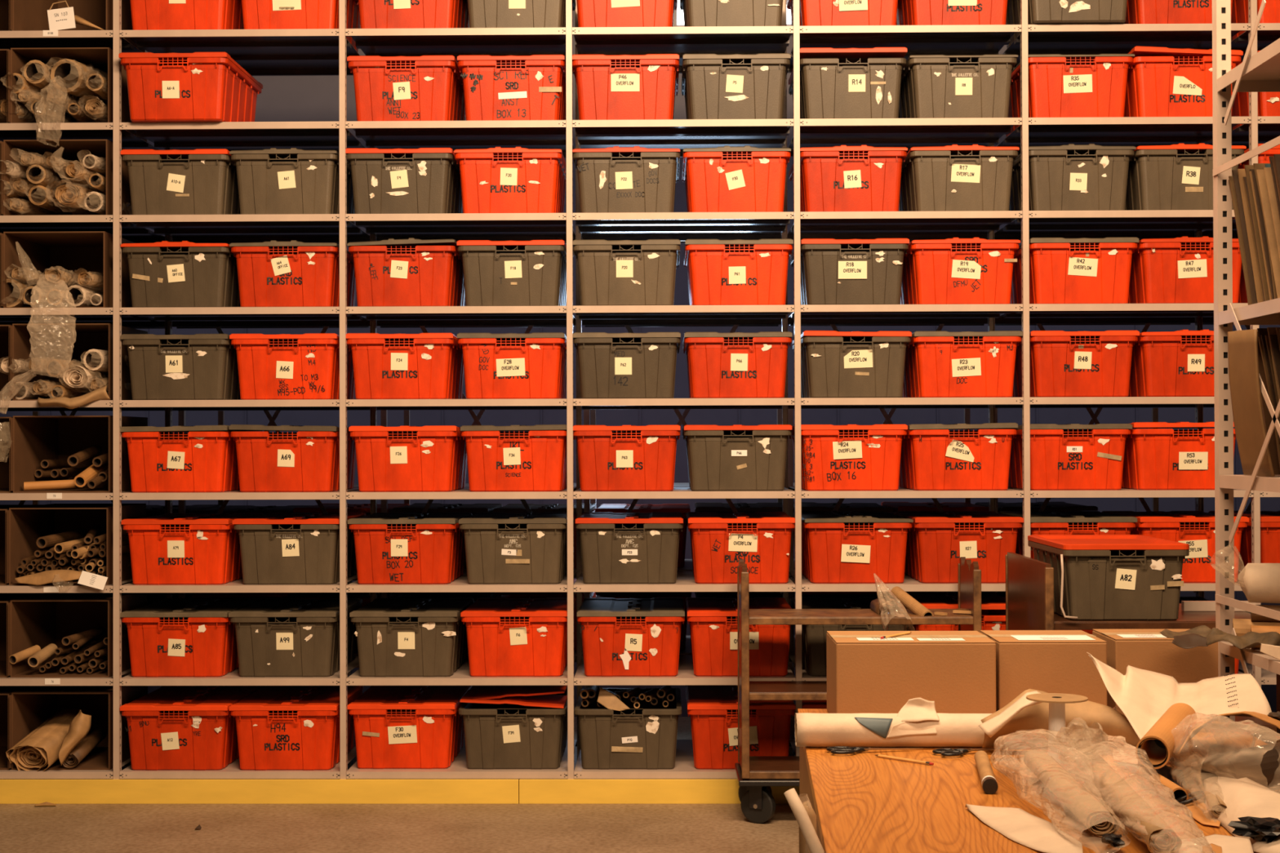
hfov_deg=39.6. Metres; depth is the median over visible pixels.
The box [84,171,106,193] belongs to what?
paper roll
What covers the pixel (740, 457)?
tote
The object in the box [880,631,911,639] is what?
pencil
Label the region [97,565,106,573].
tube
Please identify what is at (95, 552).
tube
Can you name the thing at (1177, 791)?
tube
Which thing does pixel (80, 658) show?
tube
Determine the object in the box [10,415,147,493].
cubby
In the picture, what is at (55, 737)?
paper roll
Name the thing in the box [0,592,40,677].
cubby
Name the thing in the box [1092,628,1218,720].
cardboard box
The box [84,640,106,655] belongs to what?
tube
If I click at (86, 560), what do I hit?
tube
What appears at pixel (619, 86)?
tote
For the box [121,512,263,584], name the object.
tote
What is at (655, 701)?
tube
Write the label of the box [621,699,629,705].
tube
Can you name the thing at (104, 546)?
tube
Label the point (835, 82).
tote
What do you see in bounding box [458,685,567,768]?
tote
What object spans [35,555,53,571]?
tube
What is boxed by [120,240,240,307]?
tote
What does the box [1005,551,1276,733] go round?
cart
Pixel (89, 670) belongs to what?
tube
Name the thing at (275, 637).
tote
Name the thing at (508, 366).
tote
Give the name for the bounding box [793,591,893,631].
tote
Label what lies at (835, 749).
scissors
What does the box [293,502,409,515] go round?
tote
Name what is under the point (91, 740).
paper roll
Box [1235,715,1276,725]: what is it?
shelf
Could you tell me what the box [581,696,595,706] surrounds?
tube
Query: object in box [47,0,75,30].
tag
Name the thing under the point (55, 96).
paper roll
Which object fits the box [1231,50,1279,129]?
tote
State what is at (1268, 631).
paper roll
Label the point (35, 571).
tube
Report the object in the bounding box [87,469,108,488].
tube
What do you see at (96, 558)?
tube
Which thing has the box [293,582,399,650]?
tote
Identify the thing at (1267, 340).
folder
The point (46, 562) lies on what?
tube
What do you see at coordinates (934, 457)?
tote
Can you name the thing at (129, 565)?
tube
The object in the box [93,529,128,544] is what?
tube
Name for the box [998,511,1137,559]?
tote
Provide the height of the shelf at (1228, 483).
0.036 m
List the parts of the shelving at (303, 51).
shelf, shelf, shelf, shelf, shelf, shelf, shelf, shelf, shelf, post, rail, post, shelf, shelf, shelf, shelf, shelf, shelf, shelf, shelf, shelf, rail, post, post, shelf, shelf, shelf, shelf, shelf, shelf, shelf, shelf, shelf, rail, post, post, shelf, rail, shelf, shelf, shelf, shelf, shelf, shelf, shelf, shelf, post, shelf, post, shelf, rail, shelf, shelf, shelf, shelf, shelf, shelf, shelf, post, post, rail, shelf, shelf, shelf, shelf, shelf, shelf, post, shelf, shelf, rail, shelf, shelf, shelf, post, shelf, shelf, shelf, shelf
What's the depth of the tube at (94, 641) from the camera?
8.60 m
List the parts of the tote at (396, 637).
handle, lid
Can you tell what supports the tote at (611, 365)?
on the shelving at (303, 51)
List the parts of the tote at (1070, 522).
lid, handle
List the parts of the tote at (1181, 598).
lid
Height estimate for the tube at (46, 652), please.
0.088 m
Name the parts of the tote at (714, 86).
lid, handle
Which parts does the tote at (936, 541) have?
lid, handle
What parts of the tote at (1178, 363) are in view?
lid, handle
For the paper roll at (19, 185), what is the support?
on the paper roll at (17, 205)
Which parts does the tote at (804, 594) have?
lid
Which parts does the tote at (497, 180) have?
handle, lid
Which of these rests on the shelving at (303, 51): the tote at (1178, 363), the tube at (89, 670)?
the tote at (1178, 363)
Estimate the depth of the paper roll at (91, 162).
8.51 m
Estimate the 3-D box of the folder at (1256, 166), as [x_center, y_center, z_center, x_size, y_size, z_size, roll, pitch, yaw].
[1.808,-0.511,4.694,0.362,0.374,0.041,0,-1,1]
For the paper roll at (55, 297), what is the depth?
8.49 m
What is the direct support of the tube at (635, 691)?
in the tote at (645, 736)
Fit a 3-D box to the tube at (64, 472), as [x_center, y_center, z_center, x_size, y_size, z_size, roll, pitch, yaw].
[-2.816,0.226,8.911,0.042,0.041,0.450,0,-1,0]
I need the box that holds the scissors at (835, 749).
[826,746,922,754]
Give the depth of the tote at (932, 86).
8.38 m
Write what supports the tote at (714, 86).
on the shelving at (303, 51)
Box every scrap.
[34,801,56,806]
[933,611,947,615]
[952,609,971,613]
[957,608,968,610]
[1101,833,1124,848]
[1133,760,1186,787]
[1227,816,1279,843]
[1267,711,1279,720]
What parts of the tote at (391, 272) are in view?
handle, lid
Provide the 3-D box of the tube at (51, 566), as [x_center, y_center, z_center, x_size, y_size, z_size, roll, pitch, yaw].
[-2.808,0.679,8.695,0.039,0.043,0.416,0,-1,4]
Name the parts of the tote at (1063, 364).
lid, handle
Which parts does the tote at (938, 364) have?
lid, handle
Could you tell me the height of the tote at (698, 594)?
0.326 m
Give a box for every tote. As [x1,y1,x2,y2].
[118,52,262,122]
[120,148,239,214]
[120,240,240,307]
[120,333,241,399]
[120,425,261,492]
[120,598,262,677]
[120,685,262,770]
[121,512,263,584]
[129,0,244,30]
[146,504,221,516]
[146,592,195,604]
[191,505,312,515]
[191,592,295,599]
[228,598,362,676]
[229,147,355,224]
[229,240,355,306]
[229,333,355,399]
[229,424,355,492]
[229,685,363,770]
[232,512,366,584]
[241,0,359,52]
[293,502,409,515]
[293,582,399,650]
[346,55,465,120]
[346,147,462,213]
[346,237,465,306]
[346,333,464,399]
[347,512,472,584]
[347,685,471,768]
[348,426,466,492]
[349,597,474,676]
[358,0,469,28]
[392,502,502,568]
[395,591,497,650]
[453,146,566,213]
[457,54,573,120]
[457,240,566,306]
[457,332,566,399]
[458,512,574,584]
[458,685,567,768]
[460,424,574,491]
[460,597,576,676]
[467,0,576,27]
[493,503,595,568]
[494,579,594,650]
[572,53,679,119]
[572,146,679,213]
[573,239,680,306]
[573,332,680,398]
[573,425,679,491]
[573,688,681,769]
[575,511,683,583]
[576,0,677,26]
[577,597,684,676]
[595,503,690,567]
[595,591,691,650]
[680,0,782,26]
[681,53,791,119]
[681,145,791,212]
[682,331,792,398]
[682,424,791,491]
[684,239,793,305]
[685,597,791,676]
[685,684,795,769]
[686,511,795,583]
[694,502,782,512]
[694,591,782,598]
[786,0,897,26]
[788,47,906,119]
[788,145,907,211]
[790,238,909,304]
[790,424,907,490]
[791,330,911,398]
[791,597,905,676]
[793,502,893,554]
[793,511,913,583]
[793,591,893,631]
[801,700,826,708]
[880,502,988,514]
[890,591,958,602]
[894,511,1023,583]
[895,591,1005,631]
[896,0,1007,25]
[898,54,1017,118]
[898,144,1019,211]
[898,422,1017,490]
[900,237,1020,304]
[902,330,1022,397]
[974,502,1097,513]
[994,423,1132,489]
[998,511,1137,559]
[998,591,1005,596]
[1003,596,1093,634]
[1005,0,1127,48]
[1005,53,1134,137]
[1007,143,1136,224]
[1009,237,1138,303]
[1011,330,1139,397]
[1027,534,1189,620]
[1101,511,1248,582]
[1121,422,1236,489]
[1124,0,1232,23]
[1124,45,1243,116]
[1124,142,1246,210]
[1128,235,1241,303]
[1128,329,1214,396]
[1179,596,1249,675]
[1208,510,1279,573]
[1231,0,1279,40]
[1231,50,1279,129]
[1233,143,1279,219]
[1238,262,1247,302]
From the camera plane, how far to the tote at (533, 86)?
8.41 m
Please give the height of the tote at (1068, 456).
0.312 m
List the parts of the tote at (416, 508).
lid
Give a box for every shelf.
[749,608,973,617]
[749,680,826,693]
[749,755,799,772]
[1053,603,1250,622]
[1217,38,1279,92]
[1218,297,1279,324]
[1219,475,1279,492]
[1220,642,1279,675]
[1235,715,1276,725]
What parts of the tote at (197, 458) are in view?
handle, lid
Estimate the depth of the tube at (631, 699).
8.51 m
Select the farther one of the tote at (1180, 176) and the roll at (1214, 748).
the tote at (1180, 176)
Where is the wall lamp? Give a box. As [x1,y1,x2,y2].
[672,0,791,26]
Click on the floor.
(518, 828)
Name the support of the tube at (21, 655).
in the cubby at (42, 620)
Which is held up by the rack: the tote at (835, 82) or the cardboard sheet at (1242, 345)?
the cardboard sheet at (1242, 345)
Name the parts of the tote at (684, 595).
lid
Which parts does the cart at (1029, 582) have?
corner post, panel, corner post, handle rod, shelf rail, shelf rail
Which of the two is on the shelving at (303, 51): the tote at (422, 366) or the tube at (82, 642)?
the tote at (422, 366)
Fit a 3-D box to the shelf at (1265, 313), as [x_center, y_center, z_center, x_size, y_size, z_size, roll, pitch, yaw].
[1.883,-0.312,4.048,0.550,0.036,1.860,0,-1,1]
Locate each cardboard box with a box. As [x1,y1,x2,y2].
[826,631,995,713]
[980,630,1106,713]
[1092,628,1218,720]
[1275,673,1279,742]
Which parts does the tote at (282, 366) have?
handle, lid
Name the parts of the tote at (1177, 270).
lid, handle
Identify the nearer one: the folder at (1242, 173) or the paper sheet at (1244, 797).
the paper sheet at (1244, 797)
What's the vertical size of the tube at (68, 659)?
0.060 m
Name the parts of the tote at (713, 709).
lid, handle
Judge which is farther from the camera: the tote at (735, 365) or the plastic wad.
the tote at (735, 365)
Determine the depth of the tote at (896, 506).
9.62 m
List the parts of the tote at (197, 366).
handle, lid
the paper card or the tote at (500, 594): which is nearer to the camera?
the paper card
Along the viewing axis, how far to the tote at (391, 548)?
8.40 m
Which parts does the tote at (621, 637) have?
lid, handle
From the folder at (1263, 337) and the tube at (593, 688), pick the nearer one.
the folder at (1263, 337)
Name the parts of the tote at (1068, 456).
lid, handle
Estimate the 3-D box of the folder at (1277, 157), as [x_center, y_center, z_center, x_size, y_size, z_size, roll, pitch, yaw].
[1.802,-0.512,4.545,0.348,0.374,0.038,0,-1,1]
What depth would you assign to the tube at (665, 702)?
8.49 m
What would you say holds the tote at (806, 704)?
on the shelving at (303, 51)
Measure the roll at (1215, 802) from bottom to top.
0.077 m
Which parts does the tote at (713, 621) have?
lid, handle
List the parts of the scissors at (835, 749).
handle, handle, blade, blade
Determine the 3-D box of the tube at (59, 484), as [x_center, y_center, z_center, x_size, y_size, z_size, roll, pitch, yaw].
[-2.826,0.280,8.515,0.235,0.052,0.042,0,-1,-14]
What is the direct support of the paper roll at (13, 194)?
in the cubby at (1, 214)
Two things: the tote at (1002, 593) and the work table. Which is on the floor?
the work table
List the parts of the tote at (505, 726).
handle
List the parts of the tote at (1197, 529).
lid, handle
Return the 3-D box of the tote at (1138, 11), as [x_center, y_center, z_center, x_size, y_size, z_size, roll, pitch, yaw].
[2.579,-2.042,8.717,0.507,0.312,0.747,0,-1,1]
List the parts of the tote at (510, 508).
lid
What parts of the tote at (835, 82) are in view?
lid, handle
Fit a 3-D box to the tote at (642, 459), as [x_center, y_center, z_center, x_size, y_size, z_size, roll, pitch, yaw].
[-0.058,0.153,8.732,0.507,0.312,0.747,0,-1,1]
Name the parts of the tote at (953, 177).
lid, handle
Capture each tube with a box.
[9,644,40,663]
[16,564,26,573]
[18,568,45,576]
[20,555,40,565]
[23,479,75,490]
[26,562,40,570]
[26,568,43,574]
[27,643,57,666]
[31,554,46,565]
[34,468,61,477]
[34,545,54,556]
[35,528,88,548]
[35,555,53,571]
[39,664,50,672]
[40,458,71,467]
[40,557,56,566]
[44,546,55,558]
[44,564,69,570]
[44,660,62,668]
[50,469,75,477]
[51,559,71,566]
[51,643,75,666]
[53,534,101,553]
[53,551,66,559]
[54,637,98,654]
[56,564,82,570]
[58,555,78,565]
[59,466,87,476]
[59,662,75,673]
[61,644,95,664]
[62,626,106,645]
[66,444,102,466]
[66,537,84,556]
[67,564,79,569]
[68,661,86,671]
[71,541,93,550]
[71,541,106,558]
[71,555,98,564]
[72,636,93,649]
[73,462,108,487]
[74,646,107,663]
[76,660,89,672]
[77,562,88,571]
[78,552,98,559]
[80,556,93,564]
[84,524,100,543]
[84,560,96,571]
[84,560,106,572]
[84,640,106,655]
[86,665,100,673]
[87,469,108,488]
[87,546,100,556]
[88,543,102,551]
[88,555,106,567]
[88,654,107,667]
[89,568,97,573]
[92,453,108,466]
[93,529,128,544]
[94,648,107,657]
[97,471,108,481]
[97,556,106,566]
[97,562,131,576]
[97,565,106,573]
[98,544,129,557]
[99,538,128,549]
[99,659,107,669]
[102,631,128,644]
[579,685,599,698]
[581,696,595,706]
[587,685,598,697]
[613,688,631,698]
[613,691,636,702]
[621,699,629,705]
[622,687,640,697]
[633,697,640,708]
[639,688,656,700]
[645,693,663,702]
[649,697,657,705]
[657,684,671,697]
[662,692,674,701]
[662,697,668,706]
[890,586,933,616]
[973,750,998,794]
[1135,702,1196,768]
[1136,767,1188,803]
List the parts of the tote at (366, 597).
lid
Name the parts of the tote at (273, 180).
handle, lid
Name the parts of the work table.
panel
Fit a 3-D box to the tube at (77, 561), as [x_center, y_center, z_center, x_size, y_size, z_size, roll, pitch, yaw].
[-2.655,0.635,8.654,0.029,0.052,0.402,0,-1,11]
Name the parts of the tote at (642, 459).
lid, handle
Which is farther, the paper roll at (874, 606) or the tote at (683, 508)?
the tote at (683, 508)
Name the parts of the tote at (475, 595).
lid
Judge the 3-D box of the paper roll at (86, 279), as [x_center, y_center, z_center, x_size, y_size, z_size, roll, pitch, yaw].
[-2.633,-0.703,8.644,0.116,0.099,0.516,0,-1,7]
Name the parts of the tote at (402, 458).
handle, lid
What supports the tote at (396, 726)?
on the shelving at (303, 51)
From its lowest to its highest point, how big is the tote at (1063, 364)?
0.312 m
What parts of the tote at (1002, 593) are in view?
lid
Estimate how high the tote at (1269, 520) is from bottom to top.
0.312 m
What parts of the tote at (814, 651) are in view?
lid, handle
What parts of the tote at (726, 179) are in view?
lid, handle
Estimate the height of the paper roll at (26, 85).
0.108 m
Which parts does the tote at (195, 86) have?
handle, lid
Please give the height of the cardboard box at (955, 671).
0.234 m
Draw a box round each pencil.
[875,754,933,764]
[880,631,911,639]
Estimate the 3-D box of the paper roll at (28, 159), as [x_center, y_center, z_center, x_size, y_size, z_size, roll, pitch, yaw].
[-2.899,-1.275,8.628,0.118,0.092,0.529,0,-1,7]
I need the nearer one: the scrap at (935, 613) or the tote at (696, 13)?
the scrap at (935, 613)
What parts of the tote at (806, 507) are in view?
lid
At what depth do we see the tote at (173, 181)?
8.43 m
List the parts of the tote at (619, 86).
handle, lid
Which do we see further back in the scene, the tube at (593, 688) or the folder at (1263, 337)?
the tube at (593, 688)
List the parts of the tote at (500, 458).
handle, lid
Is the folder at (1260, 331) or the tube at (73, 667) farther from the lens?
the tube at (73, 667)
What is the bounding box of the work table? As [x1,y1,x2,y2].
[797,708,1279,852]
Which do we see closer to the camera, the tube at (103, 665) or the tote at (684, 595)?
the tube at (103, 665)
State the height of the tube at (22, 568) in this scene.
0.073 m
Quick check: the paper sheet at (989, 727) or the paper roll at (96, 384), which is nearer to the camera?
the paper sheet at (989, 727)
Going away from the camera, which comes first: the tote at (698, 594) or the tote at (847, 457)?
the tote at (847, 457)
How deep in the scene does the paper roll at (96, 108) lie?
8.50 m
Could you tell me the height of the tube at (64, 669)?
0.046 m
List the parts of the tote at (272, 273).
handle, lid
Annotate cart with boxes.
[734,556,981,823]
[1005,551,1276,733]
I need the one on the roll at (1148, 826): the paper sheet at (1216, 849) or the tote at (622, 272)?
the paper sheet at (1216, 849)
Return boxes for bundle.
[1200,742,1279,790]
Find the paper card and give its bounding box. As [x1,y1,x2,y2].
[77,570,107,590]
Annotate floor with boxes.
[0,716,1276,852]
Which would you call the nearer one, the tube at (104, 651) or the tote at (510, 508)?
the tube at (104, 651)
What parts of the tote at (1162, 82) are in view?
lid, handle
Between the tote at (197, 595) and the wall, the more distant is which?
the wall
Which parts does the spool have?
stem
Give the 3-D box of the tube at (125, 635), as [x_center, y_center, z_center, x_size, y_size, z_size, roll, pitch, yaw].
[-2.516,1.018,8.699,0.036,0.050,0.453,0,-1,6]
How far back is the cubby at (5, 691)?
9.04 m
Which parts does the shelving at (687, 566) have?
shelf, shelf, shelf, shelf, shelf, shelf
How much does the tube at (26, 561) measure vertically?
0.080 m
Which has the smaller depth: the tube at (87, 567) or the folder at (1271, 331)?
the folder at (1271, 331)
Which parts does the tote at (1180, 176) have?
lid, handle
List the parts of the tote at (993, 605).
lid, handle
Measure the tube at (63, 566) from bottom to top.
0.034 m
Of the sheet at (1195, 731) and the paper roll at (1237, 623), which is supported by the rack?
the paper roll at (1237, 623)
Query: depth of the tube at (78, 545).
8.50 m
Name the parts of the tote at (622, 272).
handle, lid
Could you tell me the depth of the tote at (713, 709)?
8.37 m
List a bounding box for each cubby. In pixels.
[0,0,11,31]
[0,48,10,123]
[0,141,3,215]
[0,231,134,307]
[0,232,3,307]
[0,324,12,400]
[0,417,13,493]
[0,504,41,585]
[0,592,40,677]
[0,685,29,769]
[1,139,136,224]
[6,503,146,585]
[8,47,146,142]
[8,592,146,677]
[8,675,147,769]
[9,323,147,400]
[10,0,145,52]
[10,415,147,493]
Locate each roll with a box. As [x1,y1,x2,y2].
[0,99,38,123]
[0,160,30,182]
[0,179,31,203]
[0,279,39,306]
[0,356,46,377]
[1,73,47,97]
[4,198,58,215]
[5,704,93,771]
[8,177,35,197]
[8,264,52,288]
[9,381,51,399]
[10,148,69,178]
[13,88,70,116]
[18,356,67,374]
[19,286,55,306]
[22,59,72,97]
[22,183,75,214]
[25,379,66,395]
[26,97,72,123]
[26,164,64,191]
[41,266,79,290]
[42,86,88,116]
[42,152,73,177]
[43,359,85,377]
[44,57,107,102]
[44,287,75,306]
[46,178,104,214]
[48,385,97,399]
[57,160,106,189]
[58,361,108,395]
[62,727,106,768]
[63,284,103,306]
[66,99,97,122]
[72,269,103,291]
[74,14,105,30]
[76,152,106,174]
[79,95,107,122]
[81,191,132,214]
[82,374,130,394]
[83,70,107,102]
[83,348,108,373]
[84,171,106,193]
[85,293,103,306]
[783,788,824,852]
[794,697,995,747]
[799,800,816,852]
[870,597,896,614]
[991,728,1132,852]
[1057,729,1214,852]
[1168,751,1226,821]
[1171,713,1279,792]
[1210,544,1279,603]
[1232,618,1279,644]
[1250,604,1279,621]
[1250,625,1279,639]
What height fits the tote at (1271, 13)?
0.312 m
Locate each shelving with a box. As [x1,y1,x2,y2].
[0,0,1279,779]
[32,408,1196,755]
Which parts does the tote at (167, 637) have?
handle, lid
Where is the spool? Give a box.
[1026,693,1088,774]
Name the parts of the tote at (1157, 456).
lid, handle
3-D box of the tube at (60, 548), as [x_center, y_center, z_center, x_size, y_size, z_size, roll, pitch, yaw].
[-2.729,0.572,8.676,0.048,0.067,0.456,0,-1,8]
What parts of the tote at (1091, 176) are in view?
lid, handle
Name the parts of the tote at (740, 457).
lid, handle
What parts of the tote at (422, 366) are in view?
handle, lid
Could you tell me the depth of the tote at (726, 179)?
8.39 m
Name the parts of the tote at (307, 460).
handle, lid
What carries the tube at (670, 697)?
in the tote at (645, 736)
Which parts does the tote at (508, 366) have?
handle, lid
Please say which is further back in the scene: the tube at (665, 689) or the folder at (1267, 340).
the tube at (665, 689)
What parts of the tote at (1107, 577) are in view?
lid, handle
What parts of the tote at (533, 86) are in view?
handle, lid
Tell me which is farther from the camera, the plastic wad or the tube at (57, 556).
the tube at (57, 556)
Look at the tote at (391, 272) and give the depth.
8.41 m
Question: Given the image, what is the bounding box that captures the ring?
[1172,791,1204,805]
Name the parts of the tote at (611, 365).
lid, handle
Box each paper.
[1157,624,1279,650]
[1168,632,1209,646]
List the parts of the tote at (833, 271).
lid, handle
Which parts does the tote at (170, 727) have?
handle, lid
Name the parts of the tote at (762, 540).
lid, handle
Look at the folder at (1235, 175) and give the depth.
4.86 m
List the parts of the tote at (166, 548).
handle, lid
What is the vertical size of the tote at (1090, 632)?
0.312 m
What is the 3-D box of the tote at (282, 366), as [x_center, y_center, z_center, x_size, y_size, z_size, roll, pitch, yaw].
[-1.678,-0.280,8.758,0.507,0.312,0.747,0,-1,1]
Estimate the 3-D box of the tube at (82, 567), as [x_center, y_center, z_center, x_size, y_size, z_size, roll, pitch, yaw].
[-2.657,0.669,8.632,0.030,0.043,0.341,0,-1,1]
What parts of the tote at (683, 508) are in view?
lid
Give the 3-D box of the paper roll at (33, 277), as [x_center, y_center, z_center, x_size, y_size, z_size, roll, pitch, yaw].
[-2.965,-0.725,8.646,0.101,0.091,0.484,0,-1,1]
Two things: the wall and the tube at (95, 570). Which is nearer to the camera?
the tube at (95, 570)
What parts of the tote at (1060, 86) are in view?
lid, handle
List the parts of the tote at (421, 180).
handle, lid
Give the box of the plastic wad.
[1052,718,1108,765]
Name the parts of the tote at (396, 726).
handle, lid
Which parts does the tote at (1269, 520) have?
lid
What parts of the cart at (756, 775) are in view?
corner post, panel, corner post, frame, shelf rail, shelf rail, shelf rail, corner post, panel, corner post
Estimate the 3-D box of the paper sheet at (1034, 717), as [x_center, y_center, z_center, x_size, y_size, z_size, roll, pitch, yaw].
[1.054,0.748,4.478,0.386,0.154,0.124,0,-1,14]
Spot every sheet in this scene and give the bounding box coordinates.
[13,568,96,584]
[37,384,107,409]
[596,687,629,711]
[965,804,1083,852]
[977,690,1042,737]
[981,691,1138,753]
[1087,652,1270,740]
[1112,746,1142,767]
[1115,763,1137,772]
[1176,832,1254,852]
[1177,711,1279,753]
[1184,796,1220,827]
[1201,843,1223,852]
[1204,776,1279,852]
[1227,329,1275,476]
[1260,641,1279,658]
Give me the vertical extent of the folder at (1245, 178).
0.354 m
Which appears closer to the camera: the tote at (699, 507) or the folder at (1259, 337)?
the folder at (1259, 337)
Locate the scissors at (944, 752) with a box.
[932,747,1000,756]
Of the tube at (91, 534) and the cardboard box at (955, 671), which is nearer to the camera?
the cardboard box at (955, 671)
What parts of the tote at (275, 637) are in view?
handle, lid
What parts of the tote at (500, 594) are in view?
lid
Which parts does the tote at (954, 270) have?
lid, handle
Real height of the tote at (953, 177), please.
0.314 m
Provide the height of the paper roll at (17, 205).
0.094 m
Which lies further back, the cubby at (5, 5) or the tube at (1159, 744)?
the cubby at (5, 5)
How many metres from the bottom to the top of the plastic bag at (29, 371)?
0.209 m
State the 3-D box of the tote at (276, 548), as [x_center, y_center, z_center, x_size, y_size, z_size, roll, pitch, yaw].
[-1.663,0.595,8.750,0.507,0.312,0.747,0,-1,1]
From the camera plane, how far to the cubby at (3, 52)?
8.87 m
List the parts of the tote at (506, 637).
handle, lid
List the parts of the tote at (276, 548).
handle, lid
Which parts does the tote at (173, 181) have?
handle, lid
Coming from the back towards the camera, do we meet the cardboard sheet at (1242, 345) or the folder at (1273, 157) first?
the cardboard sheet at (1242, 345)
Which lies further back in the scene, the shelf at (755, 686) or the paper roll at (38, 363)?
the paper roll at (38, 363)
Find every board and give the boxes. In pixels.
[0,778,519,804]
[519,778,799,804]
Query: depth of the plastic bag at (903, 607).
7.83 m
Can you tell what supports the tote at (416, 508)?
on the shelving at (687, 566)
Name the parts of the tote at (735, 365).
lid, handle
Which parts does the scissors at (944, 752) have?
handle, handle, blade, blade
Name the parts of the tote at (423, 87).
handle, lid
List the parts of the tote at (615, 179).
lid, handle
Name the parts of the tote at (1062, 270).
lid, handle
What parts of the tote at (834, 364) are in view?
lid, handle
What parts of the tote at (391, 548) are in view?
handle, lid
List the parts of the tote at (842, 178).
lid, handle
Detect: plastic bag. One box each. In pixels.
[0,370,35,413]
[15,241,42,284]
[27,277,75,370]
[34,75,68,146]
[48,146,66,173]
[873,574,915,631]
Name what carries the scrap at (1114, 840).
on the roll at (1077, 796)
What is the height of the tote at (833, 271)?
0.312 m
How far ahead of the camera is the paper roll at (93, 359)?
8.51 m
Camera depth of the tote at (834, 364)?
8.38 m
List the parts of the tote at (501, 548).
handle, lid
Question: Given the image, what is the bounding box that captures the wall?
[0,10,1279,716]
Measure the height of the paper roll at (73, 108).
0.063 m
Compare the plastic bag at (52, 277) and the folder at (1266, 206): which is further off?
the plastic bag at (52, 277)
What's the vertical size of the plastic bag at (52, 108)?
0.323 m
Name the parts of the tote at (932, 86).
lid, handle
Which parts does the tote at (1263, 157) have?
lid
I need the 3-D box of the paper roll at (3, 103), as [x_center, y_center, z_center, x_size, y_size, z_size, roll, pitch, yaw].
[-3.030,-1.518,8.671,0.150,0.122,0.513,0,-1,-9]
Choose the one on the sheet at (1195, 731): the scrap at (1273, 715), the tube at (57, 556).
the scrap at (1273, 715)
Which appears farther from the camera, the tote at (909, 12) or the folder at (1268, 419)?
the tote at (909, 12)
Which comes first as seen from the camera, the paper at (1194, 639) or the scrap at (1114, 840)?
the scrap at (1114, 840)
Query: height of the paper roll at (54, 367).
0.097 m
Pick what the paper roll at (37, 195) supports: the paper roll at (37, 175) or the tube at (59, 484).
the paper roll at (37, 175)
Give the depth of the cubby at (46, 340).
8.71 m
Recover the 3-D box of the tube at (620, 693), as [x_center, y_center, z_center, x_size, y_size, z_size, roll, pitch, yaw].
[-0.100,1.309,8.668,0.036,0.065,0.396,0,-1,16]
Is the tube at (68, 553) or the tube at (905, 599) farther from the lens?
the tube at (68, 553)
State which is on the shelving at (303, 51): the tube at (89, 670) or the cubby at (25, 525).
the cubby at (25, 525)
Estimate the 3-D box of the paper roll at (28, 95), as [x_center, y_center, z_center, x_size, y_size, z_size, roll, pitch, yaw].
[-2.910,-1.575,8.649,0.112,0.090,0.496,0,-1,10]
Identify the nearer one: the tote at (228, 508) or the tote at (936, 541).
the tote at (936, 541)
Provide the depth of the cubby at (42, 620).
8.71 m
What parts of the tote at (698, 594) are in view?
lid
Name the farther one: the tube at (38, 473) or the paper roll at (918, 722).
the tube at (38, 473)
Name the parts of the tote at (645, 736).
handle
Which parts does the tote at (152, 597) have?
lid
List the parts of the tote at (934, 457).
lid, handle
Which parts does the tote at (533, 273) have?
handle, lid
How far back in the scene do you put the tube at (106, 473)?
8.52 m
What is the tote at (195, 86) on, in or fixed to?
on the shelving at (303, 51)
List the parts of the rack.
post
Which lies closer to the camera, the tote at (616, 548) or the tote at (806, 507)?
the tote at (616, 548)
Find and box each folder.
[1228,176,1249,305]
[1229,180,1252,304]
[1231,169,1257,304]
[1237,168,1262,302]
[1242,177,1263,302]
[1243,177,1265,301]
[1244,164,1270,301]
[1248,171,1271,299]
[1251,169,1274,299]
[1253,163,1277,298]
[1256,168,1279,297]
[1257,328,1279,471]
[1257,335,1279,475]
[1257,336,1279,466]
[1260,334,1279,442]
[1263,167,1279,259]
[1264,335,1279,420]
[1266,327,1279,401]
[1268,155,1279,219]
[1268,334,1279,387]
[1271,155,1279,201]
[1273,154,1279,186]
[1275,327,1279,349]
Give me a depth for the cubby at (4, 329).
9.05 m
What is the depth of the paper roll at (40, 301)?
8.52 m
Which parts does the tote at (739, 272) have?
lid, handle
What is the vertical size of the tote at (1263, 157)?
0.312 m
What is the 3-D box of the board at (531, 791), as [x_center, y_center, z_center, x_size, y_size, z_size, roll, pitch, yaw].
[2.700,1.700,8.283,6.531,0.112,0.018,0,-1,1]
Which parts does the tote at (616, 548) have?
lid, handle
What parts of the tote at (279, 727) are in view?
handle, lid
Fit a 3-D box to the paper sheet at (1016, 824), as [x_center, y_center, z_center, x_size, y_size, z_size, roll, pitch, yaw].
[0.779,0.807,3.566,0.118,0.018,0.498,0,-1,-8]
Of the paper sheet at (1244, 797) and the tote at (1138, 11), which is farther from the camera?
the tote at (1138, 11)
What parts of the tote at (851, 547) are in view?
lid, handle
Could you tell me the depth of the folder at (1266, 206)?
4.67 m
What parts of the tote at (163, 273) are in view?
handle, lid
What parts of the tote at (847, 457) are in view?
lid, handle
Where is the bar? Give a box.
[1181,600,1255,611]

